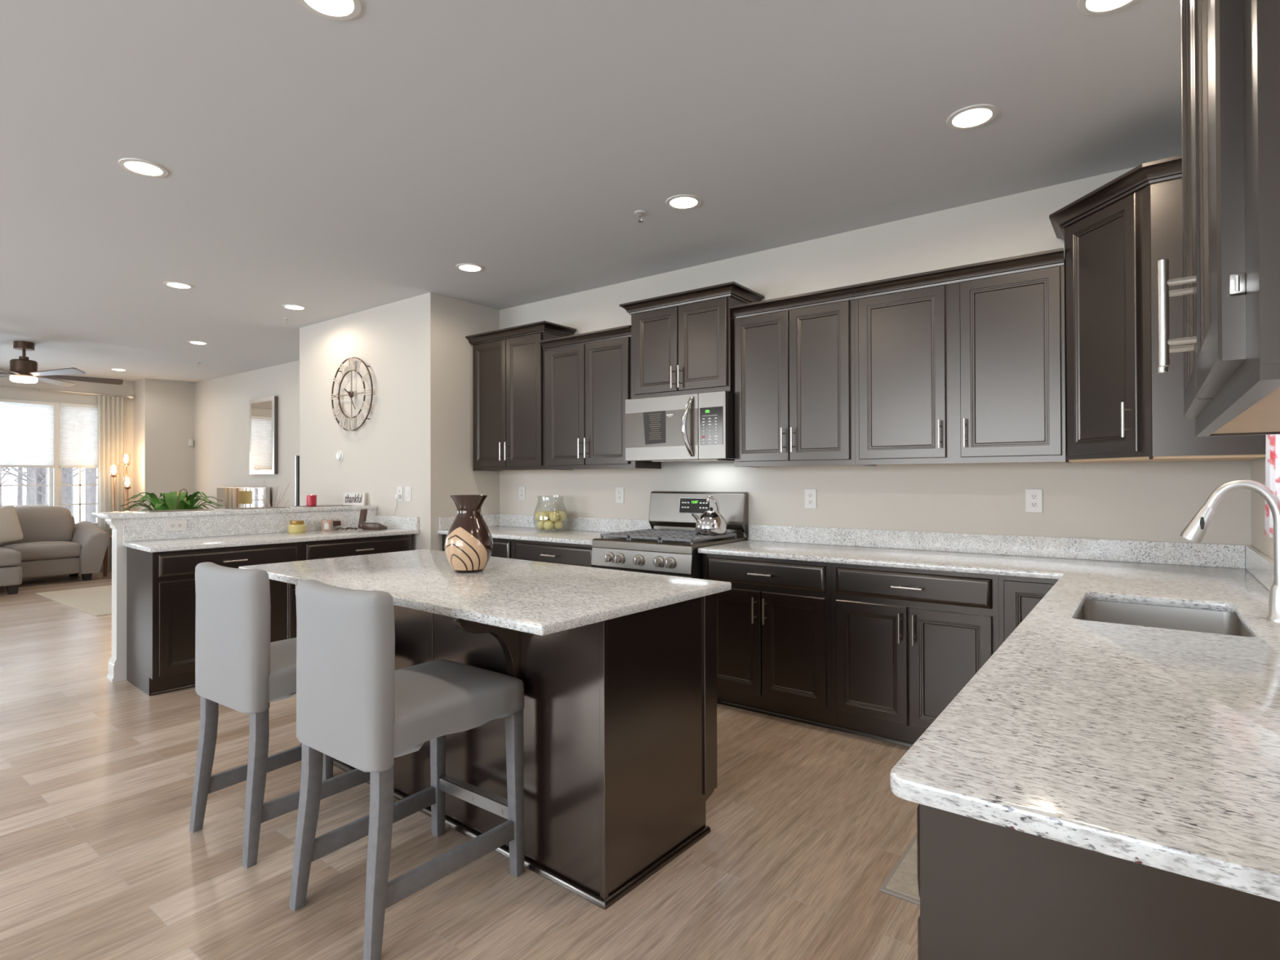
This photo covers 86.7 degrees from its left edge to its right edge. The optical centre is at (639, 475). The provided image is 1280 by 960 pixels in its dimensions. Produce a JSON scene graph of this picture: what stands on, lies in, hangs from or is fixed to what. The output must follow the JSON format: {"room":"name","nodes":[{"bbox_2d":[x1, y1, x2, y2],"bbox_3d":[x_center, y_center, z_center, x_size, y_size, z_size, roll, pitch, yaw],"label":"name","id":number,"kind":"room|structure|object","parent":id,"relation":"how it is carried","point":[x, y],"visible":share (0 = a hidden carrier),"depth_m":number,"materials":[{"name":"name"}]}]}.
{"room":"kitchen","nodes":[
{"label":"kitchen","id":0,"kind":"room"},
{"bbox_2d":[0,368,133,511],"bbox_3d":[-9.471,-0.010,7.656,0.140,2.799,7.480,0,0,37],"label":"wall","id":1,"kind":"structure","parent":0,"point":[126,388],"depth_m":9.62,"materials":[{"name":"beige paint"}]},
{"bbox_2d":[0,402,97,525],"bbox_3d":[-9.228,-0.124,7.955,0.170,1.770,4.960,0,0,37],"label":"window","id":2,"kind":"structure","parent":1,"relation":"in","point":[54,485],"depth_m":9.38,"materials":[{"name":"white"}]},
{"bbox_2d":[0,398,53,467],"bbox_3d":[-8.412,-0.556,8.938,0.046,0.900,1.060,0,0,37],"label":"cellular shade","id":3,"kind":"object","parent":2,"relation":"attached to","point":[26,427],"visible":1,"depth_m":9.13,"materials":[{"name":"white fabric"}]},
{"bbox_2d":[59,402,97,467],"bbox_3d":[-7.910,-0.553,9.606,0.046,0.900,0.490,0,0,37],"label":"cellular shade","id":4,"kind":"object","parent":2,"relation":"attached to","point":[78,423],"visible":1,"depth_m":9.57,"materials":[{"name":"white fabric"}]},
{"bbox_2d":[0,385,133,399],"bbox_3d":[-9.090,-1.165,7.963,0.113,0.067,5.222,0,0,37],"label":"curtain rod","id":5,"kind":"object","parent":1,"relation":"attached to","point":[131,397],"visible":1,"depth_m":9.42,"materials":[{"name":"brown metal"}]},
{"bbox_2d":[97,395,125,570],"bbox_3d":[-7.651,0.115,9.822,0.066,2.505,0.330,0,0,37],"label":"window curtain","id":6,"kind":"object","parent":5,"relation":"hanging from","point":[111,410],"visible":0.72,"depth_m":9.82,"materials":[{"name":"white fabric"}]},
{"bbox_2d":[22,569,111,579],"bbox_3d":[-9.595,1.330,7.343,0.020,0.115,6.840,0,0,37],"label":"baseboard","id":7,"kind":"structure","parent":1,"relation":"attached to","point":[107,570],"depth_m":9.39,"materials":[{"name":"white"}]},
{"bbox_2d":[105,518,126,682],"bbox_3d":[-2.915,0.822,5.163,0.154,1.066,1.823,0,0,40],"label":"wall","id":8,"kind":"structure","parent":0,"point":[117,662],"depth_m":4.46,"materials":[{"name":"white paint"}]},
{"bbox_2d":[92,504,377,519],"bbox_3d":[-3.003,0.273,5.225,0.435,0.032,1.850,0,0,40],"label":"bar","id":9,"kind":"object","parent":8,"relation":"on","point":[123,514],"visible":0.87,"depth_m":4.88,"materials":[{"name":"stone"}]},
{"bbox_2d":[142,508,212,512],"bbox_3d":[-3.324,0.254,4.867,0.260,0.003,0.380,0,0,40],"label":"placemat","id":10,"kind":"object","parent":9,"relation":"on","point":[198,509],"visible":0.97,"depth_m":4.82,"materials":[{"name":"grey fabric"}]},
{"bbox_2d":[225,506,289,509],"bbox_3d":[-2.974,0.255,5.279,0.260,0.003,0.380,0,0,40],"label":"placemat","id":11,"kind":"object","parent":9,"relation":"on","point":[251,507],"visible":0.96,"depth_m":5.21,"materials":[{"name":"grey fabric"}]},
{"bbox_2d":[293,504,351,506],"bbox_3d":[-2.650,0.257,5.660,0.260,0.003,0.380,0,0,40],"label":"placemat","id":12,"kind":"object","parent":9,"relation":"on","point":[331,504],"visible":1,"depth_m":5.66,"materials":[{"name":"grey fabric"}]},
{"bbox_2d":[306,494,316,506],"bbox_3d":[-2.747,0.210,5.670,0.082,0.090,0.082,0,0,37],"label":"candle","id":13,"kind":"object","parent":12,"relation":"on","point":[311,500],"visible":1,"depth_m":5.64,"materials":[{"name":"red wax"}]},
{"bbox_2d":[342,493,365,505],"bbox_3d":[-2.466,0.207,5.854,0.192,0.104,0.042,0,0,5],"label":"word sign","id":14,"kind":"object","parent":9,"relation":"on","point":[348,499],"visible":1,"depth_m":5.84,"materials":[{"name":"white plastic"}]},
{"bbox_2d":[123,509,376,542],"bbox_3d":[-2.828,0.364,5.133,0.020,0.152,1.759,0,0,40],"label":"backsplash","id":15,"kind":"structure","parent":8,"relation":"attached to","point":[143,528],"depth_m":4.94,"materials":[{"name":"stone"}]},
{"bbox_2d":[133,377,194,511],"bbox_3d":[-7.168,-0.001,10.209,0.480,2.799,0.630,0,0,37],"label":"wall","id":16,"kind":"structure","parent":0,"point":[163,411],"depth_m":10.03,"materials":[{"name":"beige paint"}]},
{"bbox_2d":[193,360,299,509],"bbox_3d":[-4.934,-0.015,9.015,5.488,2.799,0.140,0,0,37],"label":"wall","id":17,"kind":"structure","parent":0,"point":[221,404],"depth_m":9.36,"materials":[{"name":"beige paint"}]},
{"bbox_2d":[249,395,278,474],"bbox_3d":[-4.941,-0.511,8.899,0.690,1.000,0.053,0,0,37],"label":"mirror","id":18,"kind":"object","parent":17,"relation":"attached to","point":[264,411],"visible":1,"depth_m":8.83,"materials":[{"name":"grey mirror"}]},
{"bbox_2d":[299,292,499,551],"bbox_3d":[-2.228,-0.040,6.320,2.075,2.799,0.853,0,0,37],"label":"wall","id":19,"kind":"structure","parent":0,"point":[417,434],"depth_m":5.68,"materials":[{"name":"beige paint"}]},
{"bbox_2d":[295,455,299,506],"bbox_3d":[-3.102,0.079,6.947,0.075,0.541,0.820,0,0,37],"label":"television","id":20,"kind":"object","parent":19,"relation":"attached to","point":[297,457],"visible":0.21,"depth_m":6.63,"materials":[{"name":"black"}]},
{"bbox_2d":[335,449,343,461],"bbox_3d":[-2.725,-0.175,6.142,0.104,0.104,0.030,0,0,37],"label":"thermostat","id":21,"kind":"object","parent":19,"relation":"attached to","point":[340,455],"visible":1,"depth_m":6.12,"materials":[{"name":"white plastic"}]},
{"bbox_2d":[330,356,373,431],"bbox_3d":[-2.540,-0.714,5.987,0.652,0.652,0.057,0,0,37],"label":"wall clock","id":22,"kind":"object","parent":19,"relation":"attached to","point":[350,360],"visible":1,"depth_m":5.97,"materials":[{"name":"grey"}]},
{"bbox_2d":[396,486,402,501],"bbox_3d":[-1.982,0.154,5.597,0.076,0.120,0.008,0,0,37],"label":"wall outlet","id":23,"kind":"object","parent":19,"relation":"attached to","point":[399,489],"visible":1,"depth_m":5.59,"materials":[{"name":"white plastic"}]},
{"bbox_2d":[404,486,411,501],"bbox_3d":[-1.891,0.154,5.527,0.076,0.120,0.009,0,0,37],"label":"wall switch","id":24,"kind":"object","parent":19,"relation":"attached to","point":[407,489],"visible":1,"depth_m":5.52,"materials":[{"name":"white plastic"}]},
{"bbox_2d":[0,571,919,959],"bbox_3d":[-4.498,1.411,3.856,13.559,0.120,8.180,0,0,37],"label":"floor","id":25,"kind":"structure","parent":0,"point":[100,859],"depth_m":2.36,"materials":[{"name":"brown wood"}]},
{"bbox_2d":[0,506,110,594],"bbox_3d":[-8.087,0.895,7.954,1.454,0.985,3.025,0,0,37],"label":"sofa","id":26,"kind":"object","parent":25,"relation":"on","point":[52,544],"visible":0.96,"depth_m":8.81,"materials":[{"name":"fabric"}]},
{"bbox_2d":[0,546,21,567],"bbox_3d":[-7.965,0.974,7.970,1.279,0.232,0.835,0,0,37],"label":"cushion","id":27,"kind":"object","parent":26,"relation":"on","point":[9,557],"depth_m":7.86,"materials":[{"name":"fabric"}]},
{"bbox_2d":[0,505,22,543],"bbox_3d":[-7.928,0.627,8.316,0.270,0.492,0.526,0,0,37],"label":"throw pillow","id":28,"kind":"object","parent":26,"relation":"on","point":[11,531],"visible":1,"depth_m":8.38,"materials":[{"name":"beige fabric"}]},
{"bbox_2d":[0,506,72,546],"bbox_3d":[-8.028,0.680,8.927,0.383,0.545,0.850,0,0,37],"label":"cushion","id":29,"kind":"object","parent":26,"relation":"on","point":[37,523],"depth_m":8.93,"materials":[{"name":"fabric"}]},
{"bbox_2d":[2,541,81,560],"bbox_3d":[-7.754,0.979,8.776,0.649,0.232,0.700,0,0,37],"label":"seat cushion","id":30,"kind":"object","parent":26,"relation":"on","point":[29,550],"depth_m":8.64,"materials":[{"name":"fabric"}]},
{"bbox_2d":[35,585,111,616],"bbox_3d":[-5.703,1.374,7.849,2.220,0.010,1.520,0,0,37],"label":"area rug","id":31,"kind":"object","parent":25,"relation":"on","point":[95,601],"visible":0.44,"depth_m":7.51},
{"bbox_2d":[102,535,111,577],"bbox_3d":[-7.133,1.113,9.310,0.440,0.560,0.300,0,0,37],"label":"side table","id":32,"kind":"object","parent":25,"relation":"on","point":[105,557],"visible":0.07,"depth_m":9.31,"materials":[{"name":"brown wood"}]},
{"bbox_2d":[110,456,131,573],"bbox_3d":[-7.365,0.546,9.674,0.278,1.700,0.278,0,0,-8],"label":"floor lamp","id":33,"kind":"object","parent":25,"relation":"on","point":[113,470],"visible":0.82,"depth_m":9.65,"materials":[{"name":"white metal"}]},
{"bbox_2d":[120,488,222,511],"bbox_3d":[-3.663,0.732,5.347,0.627,1.255,0.687,0,0,37],"label":"potted plant","id":34,"kind":"object","parent":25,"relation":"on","point":[171,500],"visible":0.32,"depth_m":5.30,"materials":[{"name":"green plant"}]},
{"bbox_2d":[126,542,302,695],"bbox_3d":[-2.859,0.909,4.605,0.634,0.883,0.883,0,0,40],"label":"base cabinet","id":35,"kind":"object","parent":25,"relation":"on","point":[161,593],"visible":0.66,"depth_m":4.25,"materials":[{"name":"brown wood"}]},
{"bbox_2d":[122,509,419,552],"bbox_3d":[-2.587,0.377,4.950,0.625,0.182,1.801,0,0,40],"label":"countertop","id":36,"kind":"structure","parent":35,"relation":"on","point":[208,531],"depth_m":4.89,"materials":[{"name":"stone"}]},
{"bbox_2d":[164,520,186,531],"bbox_3d":[-3.199,0.347,4.676,0.008,0.076,0.130,0,0,40],"label":"wall outlet","id":37,"kind":"object","parent":36,"relation":"attached to","point":[170,525],"visible":1,"depth_m":4.67,"materials":[{"name":"white plastic"}]},
{"bbox_2d":[287,520,306,533],"bbox_3d":[-2.626,0.394,5.193,0.126,0.091,0.126,0,0,37],"label":"candle jar","id":38,"kind":"object","parent":36,"relation":"on","point":[297,526],"visible":1,"depth_m":5.15,"materials":[{"name":"yellow glass"}]},
{"bbox_2d":[320,519,333,530],"bbox_3d":[-2.486,0.397,5.388,0.086,0.086,0.086,0,0,37],"label":"candle jar","id":39,"kind":"object","parent":36,"relation":"on","point":[326,524],"visible":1,"depth_m":5.35,"materials":[{"name":"pink glass"}]},
{"bbox_2d":[326,515,342,524],"bbox_3d":[-2.483,0.365,5.517,0.008,0.076,0.130,0,0,40],"label":"wall outlet","id":40,"kind":"object","parent":36,"relation":"attached to","point":[335,517],"visible":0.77,"depth_m":5.53,"materials":[{"name":"white plastic"}]},
{"bbox_2d":[358,508,387,529],"bbox_3d":[-2.187,0.358,5.515,0.220,0.165,0.125,0,0,12],"label":"cordless phone","id":41,"kind":"object","parent":36,"relation":"on","point":[362,524],"visible":0.99,"depth_m":5.48,"materials":[{"name":"brown plastic"}]},
{"bbox_2d":[254,482,289,506],"bbox_3d":[-4.516,0.723,8.341,0.400,1.312,0.354,0,0,15],"label":"branches","id":42,"kind":"object","parent":25,"relation":"on","point":[264,482],"visible":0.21,"depth_m":8.35,"materials":[{"name":"white plant"}]},
{"bbox_2d":[189,561,369,868],"bbox_3d":[-1.355,0.832,2.655,0.489,1.005,0.587,0,0,35],"label":"counter stool","id":43,"kind":"object","parent":25,"relation":"on","point":[237,666],"visible":0.71,"depth_m":2.39,"materials":[{"name":"fabric"}]},
{"bbox_2d":[302,533,411,560],"bbox_3d":[-2.296,0.912,5.267,0.634,0.883,0.850,0,0,40],"label":"base cabinet","id":44,"kind":"object","parent":25,"relation":"on","point":[319,549],"visible":0.25,"depth_m":5.05,"materials":[{"name":"brown wood"}]},
{"bbox_2d":[288,579,524,959],"bbox_3d":[-0.738,0.827,2.183,0.489,1.005,0.587,0,0,37],"label":"counter stool","id":45,"kind":"object","parent":25,"relation":"on","point":[353,708],"visible":1,"depth_m":2.00,"materials":[{"name":"fabric"}]},
{"bbox_2d":[442,533,513,558],"bbox_3d":[-1.089,0.909,5.400,0.825,0.883,0.663,0,0,37],"label":"base cabinet","id":46,"kind":"object","parent":25,"relation":"on","point":[502,548],"visible":0.06,"depth_m":4.99,"materials":[{"name":"brown wood"}]},
{"bbox_2d":[300,593,717,910],"bbox_3d":[-0.761,0.892,2.868,2.018,0.883,0.884,0,0,39],"label":"base cabinet","id":47,"kind":"object","parent":25,"relation":"on","point":[620,713],"visible":0.46,"depth_m":2.29,"materials":[{"name":"brown wood"}]},
{"bbox_2d":[238,549,731,635],"bbox_3d":[-0.757,0.435,2.895,2.064,0.030,0.993,0,0,39],"label":"countertop","id":48,"kind":"structure","parent":47,"relation":"on","point":[541,598],"depth_m":2.54,"materials":[{"name":"stone"}]},
{"bbox_2d":[444,494,493,573],"bbox_3d":[-0.750,0.254,2.972,0.206,0.332,0.209,0,0,37],"label":"wooden vase","id":49,"kind":"object","parent":48,"relation":"on","point":[468,543],"visible":1,"depth_m":2.91,"materials":[{"name":"brown"}]},
{"bbox_2d":[513,539,594,567],"bbox_3d":[-0.430,0.904,4.905,0.822,0.883,0.663,0,0,37],"label":"base cabinet","id":50,"kind":"object","parent":25,"relation":"on","point":[575,554],"visible":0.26,"depth_m":4.66,"materials":[{"name":"brown wood"}]},
{"bbox_2d":[437,514,652,545],"bbox_3d":[-0.759,0.398,5.168,1.648,0.132,0.647,0,0,37],"label":"countertop","id":51,"kind":"structure","parent":50,"relation":"on","point":[578,531],"depth_m":5.22,"materials":[{"name":"white stone"}]},
{"bbox_3d":[-0.693,0.297,5.263,0.272,0.275,0.272,0,0,37],"label":"glass jar","id":52,"kind":"object","parent":51,"relation":"on","visible":0},
{"bbox_2d":[537,520,545,529],"bbox_3d":[-0.757,0.386,5.247,0.080,0.080,0.080,0,0,37],"label":"ball","id":53,"kind":"object","parent":52,"relation":"in","point":[540,524],"visible":0.59,"depth_m":5.22,"materials":[{"name":"yellow"}]},
{"bbox_2d":[537,511,548,521],"bbox_3d":[-0.738,0.318,5.192,0.080,0.080,0.080,0,0,37],"label":"ball","id":54,"kind":"object","parent":52,"relation":"in","point":[543,516],"visible":1,"depth_m":5.16,"materials":[{"name":"yellow"}]},
{"bbox_2d":[543,520,554,530],"bbox_3d":[-0.698,0.386,5.197,0.080,0.080,0.080,0,0,37],"label":"ball","id":55,"kind":"object","parent":52,"relation":"in","point":[548,525],"visible":1,"depth_m":5.17,"materials":[{"name":"yellow"}]},
{"bbox_2d":[549,511,559,521],"bbox_3d":[-0.654,0.318,5.189,0.080,0.080,0.080,0,0,37],"label":"ball","id":56,"kind":"object","parent":52,"relation":"in","point":[553,516],"visible":1,"depth_m":5.16,"materials":[{"name":"yellow"}]},
{"bbox_2d":[553,520,563,530],"bbox_3d":[-0.632,0.386,5.237,0.080,0.080,0.080,0,0,37],"label":"ball","id":57,"kind":"object","parent":52,"relation":"in","point":[558,525],"visible":0.84,"depth_m":5.21,"materials":[{"name":"yellow"}]},
{"bbox_2d":[558,511,566,521],"bbox_3d":[-0.609,0.318,5.260,0.080,0.080,0.080,0,0,37],"label":"ball","id":58,"kind":"object","parent":52,"relation":"in","point":[562,514],"visible":0.84,"depth_m":5.23,"materials":[{"name":"yellow"}]},
{"bbox_2d":[591,491,748,579],"bbox_3d":[0.186,0.712,4.392,0.761,1.198,0.742,0,0,37],"label":"gas range","id":59,"kind":"object","parent":25,"relation":"on","point":[670,548],"visible":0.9,"depth_m":4.32,"materials":[{"name":"silver metal"}]},
{"bbox_2d":[591,536,747,554],"bbox_3d":[0.198,0.437,4.413,0.760,0.056,0.680,0,0,37],"label":"cooktop","id":60,"kind":"object","parent":59,"relation":"in","point":[616,544],"depth_m":4.16,"materials":[{"name":"grey metal"}]},
{"bbox_2d":[691,494,727,534],"bbox_3d":[0.454,0.250,4.327,0.202,0.247,0.202,0,0,37],"label":"tea kettle","id":61,"kind":"object","parent":59,"relation":"on","point":[711,522],"visible":1,"depth_m":4.26,"materials":[{"name":"silver metal"}]},
{"bbox_2d":[702,553,836,729],"bbox_3d":[0.842,0.894,3.951,0.774,0.883,0.663,0,0,37],"label":"base cabinet","id":62,"kind":"object","parent":25,"relation":"on","point":[774,623],"visible":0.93,"depth_m":3.69,"materials":[{"name":"brown wood"}]},
{"bbox_2d":[697,524,1279,901],"bbox_3d":[0.786,0.377,2.495,2.455,0.132,3.068,0,0,37],"label":"countertop","id":63,"kind":"structure","parent":62,"relation":"on","point":[1158,748],"depth_m":1.18,"materials":[{"name":"white stone"}]},
{"bbox_2d":[1075,600,1250,636],"bbox_3d":[1.562,0.539,2.045,0.447,0.199,0.634,0,0,37],"label":"sink","id":64,"kind":"object","parent":63,"relation":"in","point":[1218,622],"visible":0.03,"depth_m":2.27,"materials":[{"name":"silver metal"}]},
{"bbox_2d":[1180,479,1279,622],"bbox_3d":[1.732,0.209,1.977,0.249,0.395,0.133,0,0,37],"label":"kitchen faucet","id":65,"kind":"object","parent":63,"relation":"on","point":[1195,531],"visible":1,"depth_m":1.91,"materials":[{"name":"silver metal"}]},
{"bbox_2d":[879,832,919,905],"bbox_3d":[1.216,1.319,2.358,0.490,0.010,0.860,0,0,37],"label":"kitchen mat","id":66,"kind":"object","parent":25,"relation":"on","point":[901,882],"visible":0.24,"depth_m":2.21,"materials":[{"name":"beige fabric"}]},
{"bbox_2d":[831,563,999,746],"bbox_3d":[1.461,0.890,3.486,0.773,0.883,0.663,0,0,37],"label":"base cabinet","id":67,"kind":"object","parent":25,"relation":"on","point":[905,642],"visible":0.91,"depth_m":3.27,"materials":[{"name":"brown wood"}]},
{"bbox_2d":[998,575,1058,646],"bbox_3d":[1.887,0.887,3.167,0.288,0.883,0.663,0,0,37],"label":"base cabinet","id":68,"kind":"object","parent":25,"relation":"on","point":[1018,596],"visible":0.11,"depth_m":2.98,"materials":[{"name":"brown wood"}]},
{"bbox_2d":[916,804,1279,959],"bbox_3d":[0.758,0.876,0.964,0.663,0.883,0.543,0,0,37],"label":"base cabinet","id":69,"kind":"object","parent":25,"relation":"on","point":[987,891],"visible":0.54,"depth_m":0.81,"materials":[{"name":"brown wood"}]},
{"bbox_3d":[-5.500,0.966,9.073,2.000,0.840,0.380,0,0,37],"label":"console table","id":70,"kind":"object","parent":25,"relation":"on","visible":0},
{"bbox_2d":[216,486,270,508],"bbox_3d":[-5.387,0.354,9.179,1.480,0.385,0.059,0,0,37],"label":"leaning mirror","id":71,"kind":"object","parent":70,"relation":"on","point":[231,496],"visible":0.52,"depth_m":9.11,"materials":[{"name":"silver metal"}]},
{"bbox_2d":[0,0,1182,382],"bbox_3d":[-4.506,-1.508,3.874,13.559,0.120,8.180,0,0,37],"label":"ceiling","id":72,"kind":"structure","parent":0,"point":[332,169],"depth_m":2.95,"materials":[{"name":"grey paint"}]},
{"bbox_2d":[0,340,123,386],"bbox_3d":[-6.591,-1.206,7.257,1.618,0.428,1.681,0,0,37],"label":"ceiling fan","id":73,"kind":"object","parent":72,"relation":"hanging from","point":[22,370],"visible":1,"depth_m":7.21,"materials":[{"name":"brown metal"}]},
{"bbox_2d":[118,158,168,177],"bbox_3d":[-2.352,-1.450,3.214,0.192,0.016,0.192,0,0,37],"label":"recessed light","id":74,"kind":"object","parent":72,"relation":"in","point":[140,166],"visible":1,"depth_m":3.20,"materials":[{"name":"white plastic"}]},
{"bbox_2d":[163,281,193,288],"bbox_3d":[-3.499,-1.434,5.145,0.192,0.016,0.192,0,0,37],"label":"recessed light","id":75,"kind":"object","parent":72,"relation":"in","point":[172,284],"visible":1,"depth_m":5.12,"materials":[{"name":"white"}]},
{"bbox_2d":[187,340,208,344],"bbox_3d":[-4.749,-1.417,7.289,0.192,0.016,0.192,0,0,37],"label":"recessed light","id":76,"kind":"object","parent":72,"relation":"in","point":[195,342],"visible":1,"depth_m":7.26,"materials":[{"name":"white"}]},
{"bbox_2d":[281,303,306,310],"bbox_3d":[-2.958,-1.432,5.804,0.192,0.016,0.192,0,0,37],"label":"recessed light","id":77,"kind":"object","parent":72,"relation":"in","point":[295,307],"visible":1,"depth_m":5.78,"materials":[{"name":"white plastic"}]},
{"bbox_2d":[297,0,361,20],"bbox_3d":[-0.960,-1.461,2.089,0.192,0.016,0.192,0,0,37],"label":"recessed light","id":78,"kind":"object","parent":72,"relation":"in","point":[337,10],"visible":1,"depth_m":2.12,"materials":[{"name":"white"}]},
{"bbox_2d":[455,262,484,272],"bbox_3d":[-1.189,-1.444,4.742,0.192,0.016,0.192,0,0,37],"label":"recessed light","id":79,"kind":"object","parent":72,"relation":"in","point":[466,267],"visible":1,"depth_m":4.72,"materials":[{"name":"white"}]},
{"bbox_2d":[634,209,647,222],"bbox_3d":[0.004,-1.435,3.774,0.072,0.052,0.072,0,0,37],"label":"sprinkler","id":80,"kind":"object","parent":72,"relation":"attached to","point":[640,212],"visible":1,"depth_m":3.77,"materials":[{"name":"white metal"}]},
{"bbox_2d":[666,194,701,209],"bbox_3d":[0.234,-1.455,3.631,0.192,0.016,0.192,0,0,37],"label":"recessed light","id":81,"kind":"object","parent":72,"relation":"in","point":[682,202],"visible":1,"depth_m":3.61,"materials":[{"name":"white"}]},
{"bbox_2d":[946,103,998,129],"bbox_3d":[1.364,-1.463,2.786,0.192,0.016,0.192,0,0,37],"label":"recessed light","id":82,"kind":"object","parent":72,"relation":"in","point":[975,116],"visible":1,"depth_m":2.77,"materials":[{"name":"white"}]},
{"bbox_2d":[1077,0,1138,15],"bbox_3d":[1.454,-1.468,2.078,0.192,0.016,0.192,0,0,37],"label":"recessed light","id":83,"kind":"object","parent":72,"relation":"in","point":[1088,7],"visible":1,"depth_m":2.12,"materials":[{"name":"white"}]},
{"bbox_2d":[499,166,1251,545],"bbox_3d":[0.830,-0.060,4.471,5.036,2.799,0.140,0,0,37],"label":"wall","id":84,"kind":"structure","parent":0,"point":[1145,501],"depth_m":3.87,"materials":[{"name":"beige paint"}]},
{"bbox_2d":[465,320,576,471],"bbox_3d":[-0.988,-0.597,5.518,0.951,1.117,0.368,0,0,37],"label":"upper cabinet","id":85,"kind":"object","parent":84,"relation":"attached to","point":[508,363],"visible":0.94,"depth_m":5.37,"materials":[{"name":"brown wood"}]},
{"bbox_2d":[518,485,524,500],"bbox_3d":[-1.002,0.153,5.752,0.076,0.120,0.008,0,0,37],"label":"wall outlet","id":86,"kind":"object","parent":84,"relation":"attached to","point":[521,488],"visible":1,"depth_m":5.75,"materials":[{"name":"white plastic"}]},
{"bbox_2d":[438,514,652,532],"bbox_3d":[-0.756,0.383,5.172,1.648,0.102,0.637,0,0,37],"label":"backsplash","id":87,"kind":"structure","parent":84,"relation":"attached to","point":[593,524],"depth_m":5.37,"materials":[{"name":"stone"}]},
{"bbox_2d":[538,324,661,470],"bbox_3d":[-0.305,-0.530,5.005,0.866,0.972,0.368,0,0,37],"label":"upper cabinet","id":88,"kind":"object","parent":84,"relation":"attached to","point":[588,375],"visible":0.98,"depth_m":4.88,"materials":[{"name":"brown wood"}]},
{"bbox_2d":[615,487,623,502],"bbox_3d":[-0.153,0.151,5.115,0.076,0.120,0.008,0,0,37],"label":"wall outlet","id":89,"kind":"object","parent":84,"relation":"attached to","point":[619,491],"visible":1,"depth_m":5.11,"materials":[{"name":"white plastic"}]},
{"bbox_2d":[618,281,764,399],"bbox_3d":[0.335,-0.836,4.496,0.878,0.647,0.416,0,0,37],"label":"upper cabinet","id":90,"kind":"object","parent":84,"relation":"attached to","point":[682,343],"visible":0.9,"depth_m":4.33,"materials":[{"name":"brown wood"}]},
{"bbox_2d":[625,391,734,462],"bbox_3d":[0.314,-0.298,4.467,0.770,0.420,0.483,0,0,37],"label":"microwave","id":91,"kind":"object","parent":90,"relation":"attached to","point":[700,427],"visible":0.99,"depth_m":4.29,"materials":[{"name":"silver metal"}]},
{"bbox_2d":[648,413,661,439],"bbox_3d":[0.098,-0.316,4.404,0.099,0.164,0.001,0,0,37],"label":"print","id":92,"kind":"object","parent":91,"relation":"attached to","point":[655,419],"depth_m":4.40},
{"bbox_2d":[728,284,872,467],"bbox_3d":[0.957,-0.542,4.059,0.752,0.977,0.368,0,0,37],"label":"upper cabinet","id":93,"kind":"object","parent":84,"relation":"attached to","point":[794,393],"visible":0.98,"depth_m":3.92,"materials":[{"name":"brown wood"}]},
{"bbox_2d":[804,488,816,508],"bbox_3d":[1.058,0.147,4.207,0.076,0.120,0.008,0,0,37],"label":"wall outlet","id":94,"kind":"object","parent":84,"relation":"attached to","point":[810,494],"visible":1,"depth_m":4.20,"materials":[{"name":"white plastic"}]},
{"bbox_2d":[850,248,1071,465],"bbox_3d":[1.651,-0.547,3.538,0.982,0.977,0.368,0,0,37],"label":"upper cabinet","id":95,"kind":"object","parent":84,"relation":"attached to","point":[962,364],"visible":0.98,"depth_m":3.38,"materials":[{"name":"brown wood"}]},
{"bbox_2d":[1025,488,1042,512],"bbox_3d":[2.023,0.132,3.483,0.076,0.120,0.008,0,0,37],"label":"wall outlet","id":96,"kind":"object","parent":84,"relation":"attached to","point":[1033,497],"visible":1,"depth_m":3.48,"materials":[{"name":"white plastic"}]},
{"bbox_2d":[1048,155,1266,462],"bbox_3d":[2.183,-0.637,2.921,0.721,1.152,0.715,0,0,37],"label":"upper cabinet","id":97,"kind":"object","parent":84,"relation":"attached to","point":[1119,408],"visible":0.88,"depth_m":2.76,"materials":[{"name":"brown wood"}]},
{"bbox_2d":[748,524,1273,590],"bbox_3d":[0.788,0.362,2.497,2.455,0.102,3.063,0,0,37],"label":"backsplash","id":98,"kind":"structure","parent":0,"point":[1258,564],"depth_m":3.45,"materials":[{"name":"stone"}]},
{"bbox_2d":[1250,457,1273,559],"bbox_3d":[0.554,-0.087,0.025,0.140,2.799,7.305,0,0,37],"label":"wall","id":99,"kind":"structure","parent":0,"point":[1263,543],"depth_m":2.76,"materials":[{"name":"beige paint"}]},
{"bbox_2d":[1156,0,1279,436],"bbox_3d":[0.850,-0.632,0.833,0.346,1.117,1.035,0,0,37],"label":"upper cabinet","id":100,"kind":"object","parent":99,"relation":"attached to","point":[1230,281],"visible":1,"depth_m":0.62,"materials":[{"name":"brown wood"}]},
{"bbox_2d":[1264,434,1279,537],"bbox_3d":[1.815,-0.358,1.878,0.032,1.118,1.180,0,0,37],"label":"curtain","id":101,"kind":"object","parent":99,"relation":"hanging from","point":[1272,451],"visible":0.2,"depth_m":2.17,"materials":[{"name":"fabric"}]},
{"label":"outside","id":102,"kind":"structure","parent":0,"visible":0},
{"bbox_2d":[73,512,97,523],"bbox_3d":[-11.992,2.423,8.987,90.000,0.165,80.000,0,0,37],"label":"yard","id":103,"kind":"structure","parent":102,"point":[76,516],"depth_m":41.29,"materials":[{"name":"white"}]},
{"bbox_2d":[0,466,97,522],"bbox_3d":[-30.006,-1.801,22.540,18.115,8.502,71.078,0,0,37],"label":"woods","id":104,"kind":"object","parent":103,"relation":"on","point":[35,495],"visible":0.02,"depth_m":27.97,"materials":[{"name":"white plant"}]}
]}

